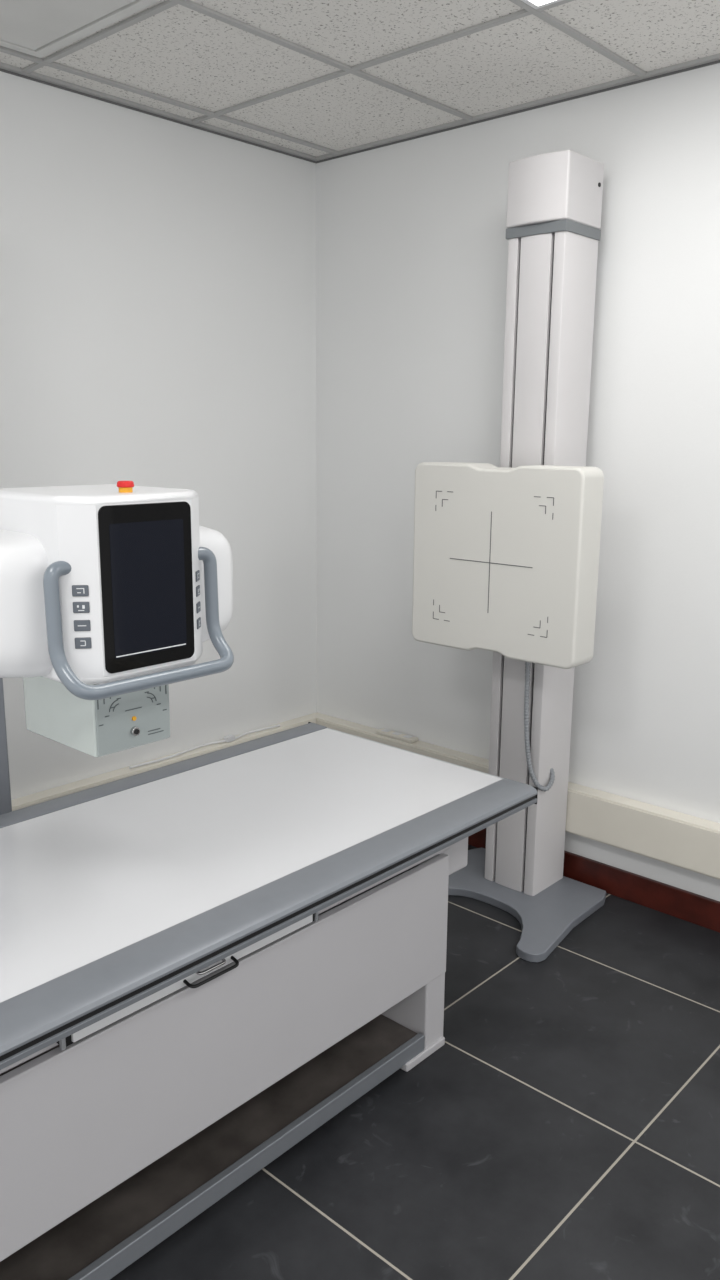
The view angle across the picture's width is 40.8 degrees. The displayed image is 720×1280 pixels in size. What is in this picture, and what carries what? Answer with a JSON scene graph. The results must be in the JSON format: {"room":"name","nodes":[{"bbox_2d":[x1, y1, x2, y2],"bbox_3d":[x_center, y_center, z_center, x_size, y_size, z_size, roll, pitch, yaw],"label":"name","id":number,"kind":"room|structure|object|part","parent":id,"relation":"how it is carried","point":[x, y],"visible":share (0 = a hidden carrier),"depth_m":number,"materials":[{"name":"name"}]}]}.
{"room":"radiology room","nodes":[
{"label":"radiology room","id":0,"kind":"room"},
{"bbox_2d":[0,71,316,799],"bbox_3d":[-1.626,-0.330,2.385,0.100,2.607,4.400,11,16,41],"label":"wall","id":1,"kind":"structure","parent":0,"point":[158,275],"depth_m":3.27,"materials":[{"name":"paint"}]},
{"bbox_2d":[0,62,318,162],"bbox_3d":[-1.571,-1.480,2.098,0.022,0.010,4.200,11,16,41],"label":"trim","id":2,"kind":"structure","parent":1,"relation":"attached to","point":[5,66],"depth_m":3.06,"materials":[{"name":"grey metal"}]},
{"bbox_2d":[11,715,315,810],"bbox_3d":[-1.594,0.700,2.527,0.062,0.155,4.142,11,16,41],"label":"wall trunking","id":3,"kind":"object","parent":1,"relation":"attached to","point":[43,796],"visible":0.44,"depth_m":3.36,"materials":[{"name":"beige plastic"}]},
{"bbox_2d":[129,724,279,768],"bbox_3d":[-0.560,0.385,3.612,0.040,0.023,0.701,11,16,41],"label":"cable","id":4,"kind":"object","parent":3,"relation":"on","point":[229,738],"visible":1,"depth_m":3.62,"materials":[{"name":"plastic"}]},
{"bbox_2d":[0,0,719,155],"bbox_3d":[-0.027,-1.205,0.717,4.200,0.054,4.200,11,16,41],"label":"ceiling","id":5,"kind":"structure","parent":0,"point":[180,53],"depth_m":2.64,"materials":[{"name":"tile"}]},
{"bbox_2d":[0,0,159,57],"bbox_3d":[-0.853,-1.510,2.268,0.540,0.008,0.540,11,16,41],"label":"ceiling light","id":6,"kind":"object","parent":5,"relation":"in","point":[37,28],"depth_m":2.39,"materials":[{"name":"white plastic"}]},
{"bbox_2d":[0,0,646,154],"bbox_3d":[-0.028,-1.174,0.723,4.199,0.009,4.199,11,16,41],"label":"grid","id":7,"kind":"object","parent":5,"relation":"attached to","point":[540,13],"depth_m":2.63,"materials":[{"name":"grey metal"}]},
{"bbox_2d":[521,0,562,8],"bbox_3d":[0.438,-1.423,1.913,0.576,0.009,0.576,11,16,41],"label":"frame","id":8,"kind":"object","parent":5,"relation":"attached to","point":[527,2],"visible":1,"depth_m":2.28,"materials":[{"name":"white plastic"}]},
{"bbox_2d":[529,0,554,5],"bbox_3d":[0.438,-1.417,1.914,0.540,0.002,0.540,11,16,41],"label":"diffuser","id":9,"kind":"object","parent":8,"relation":"attached to","point":[536,2],"visible":1,"depth_m":2.26,"materials":[{"name":"white plastic"}]},
{"bbox_2d":[110,844,719,1279],"bbox_3d":[-0.048,1.309,1.254,4.400,0.100,4.400,11,16,41],"label":"floor","id":10,"kind":"structure","parent":0,"point":[564,1124],"depth_m":2.08,"materials":[{"name":"tile"}]},
{"bbox_2d":[0,481,233,814],"bbox_3d":[-0.816,-0.032,2.118,1.294,2.150,0.566,11,16,41],"label":"machine","id":11,"kind":"object","parent":10,"relation":"on","point":[111,595],"visible":1,"depth_m":1.67,"materials":[{"name":"white plastic"}]},
{"bbox_3d":[-0.418,0.124,1.788,0.005,0.152,0.160,11,16,41],"label":"collimator panel","id":12,"kind":"part","parent":11,"relation":"part of","materials":[{"name":"white plastic"}]},
{"bbox_3d":[-0.415,0.169,1.792,0.008,0.017,0.017,11,16,41],"label":"collimator knob","id":13,"kind":"part","parent":11,"relation":"part of","materials":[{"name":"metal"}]},
{"bbox_2d":[0,722,537,1279],"bbox_3d":[-0.583,0.777,1.952,0.809,0.640,2.149,11,16,41],"label":"table","id":14,"kind":"object","parent":10,"relation":"on","point":[206,960],"visible":1,"depth_m":1.92,"materials":[{"name":"white plastic"}]},
{"bbox_3d":[-0.851,0.434,2.129,0.080,0.048,2.145,11,16,41],"label":"rail","id":15,"kind":"part","parent":14,"relation":"part of","materials":[{"name":"grey metal"}]},
{"bbox_2d":[56,912,317,1050],"bbox_3d":[-0.284,0.603,1.776,0.058,0.036,0.588,11,16,41],"label":"tray","id":16,"kind":"object","parent":14,"relation":"on","point":[99,1029],"depth_m":1.74,"materials":[{"name":"metal"}]},
{"bbox_2d":[0,1014,424,1279],"bbox_3d":[-0.553,1.049,2.023,0.586,0.044,1.480,11,16,41],"label":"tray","id":17,"kind":"object","parent":14,"relation":"on","point":[113,1231],"depth_m":1.96,"materials":[{"name":"grey metal"}]},
{"bbox_3d":[-0.342,0.787,1.772,0.020,0.310,1.630,11,16,41],"label":"panel","id":18,"kind":"part","parent":14,"relation":"part of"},
{"bbox_3d":[-0.571,0.551,1.916,0.575,0.087,1.720,11,16,41],"label":"frame","id":19,"kind":"part","parent":14,"relation":"part of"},
{"bbox_3d":[-0.320,0.540,1.656,0.100,0.048,2.145,11,16,41],"label":"rail","id":20,"kind":"part","parent":14,"relation":"part of","materials":[{"name":"grey metal"}]},
{"bbox_3d":[-0.032,0.725,2.545,0.593,0.496,0.075,11,16,41],"label":"leg","id":21,"kind":"part","parent":14,"relation":"part of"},
{"bbox_2d":[412,150,605,962],"bbox_3d":[0.478,-0.257,2.953,0.620,2.262,0.562,11,16,41],"label":"stand","id":22,"kind":"object","parent":10,"relation":"on","point":[506,556],"visible":0.98,"depth_m":2.86,"materials":[{"name":"grey paint"}]},
{"bbox_3d":[0.500,-0.202,3.111,0.036,2.032,0.187,11,16,41],"label":"column rail","id":23,"kind":"part","parent":22,"relation":"part of","materials":[{"name":"metal"}]},
{"bbox_3d":[0.453,0.839,3.169,0.620,0.028,0.513,11,16,41],"label":"plate","id":24,"kind":"part","parent":22,"relation":"part of","materials":[{"name":"grey paint"}]},
{"bbox_3d":[0.618,-0.178,3.006,0.036,2.032,0.187,11,16,41],"label":"column rail","id":25,"kind":"part","parent":22,"relation":"part of","materials":[{"name":"metal"}]},
{"bbox_2d":[316,63,719,900],"bbox_3d":[1.411,-0.335,2.527,4.200,2.607,0.100,11,16,41],"label":"wall","id":26,"kind":"structure","parent":0,"point":[412,243],"depth_m":3.16,"materials":[{"name":"paint"}]},
{"bbox_2d":[308,712,719,879],"bbox_3d":[1.348,0.682,2.683,4.200,0.172,0.062,11,16,41],"label":"trunking","id":27,"kind":"object","parent":26,"relation":"attached to","point":[692,843],"depth_m":3.10,"materials":[{"name":"beige plastic"}]},
{"bbox_3d":[0.143,0.367,3.737,0.180,0.017,0.043,11,16,41],"label":"power strip","id":28,"kind":"part","parent":27,"relation":"part of","materials":[{"name":"beige plastic"}]},
{"bbox_2d":[316,53,719,162],"bbox_3d":[1.388,-1.483,2.229,4.178,0.010,0.022,11,16,41],"label":"trim","id":29,"kind":"structure","parent":26,"relation":"attached to","point":[712,58],"depth_m":2.98,"materials":[{"name":"grey metal"}]},
{"bbox_2d":[468,828,719,932],"bbox_3d":[1.362,0.902,2.748,4.200,0.095,0.016,11,16,41],"label":"baseboard","id":30,"kind":"structure","parent":26,"relation":"attached to","point":[679,903],"depth_m":3.14,"materials":[{"name":"red wood"}]}
]}

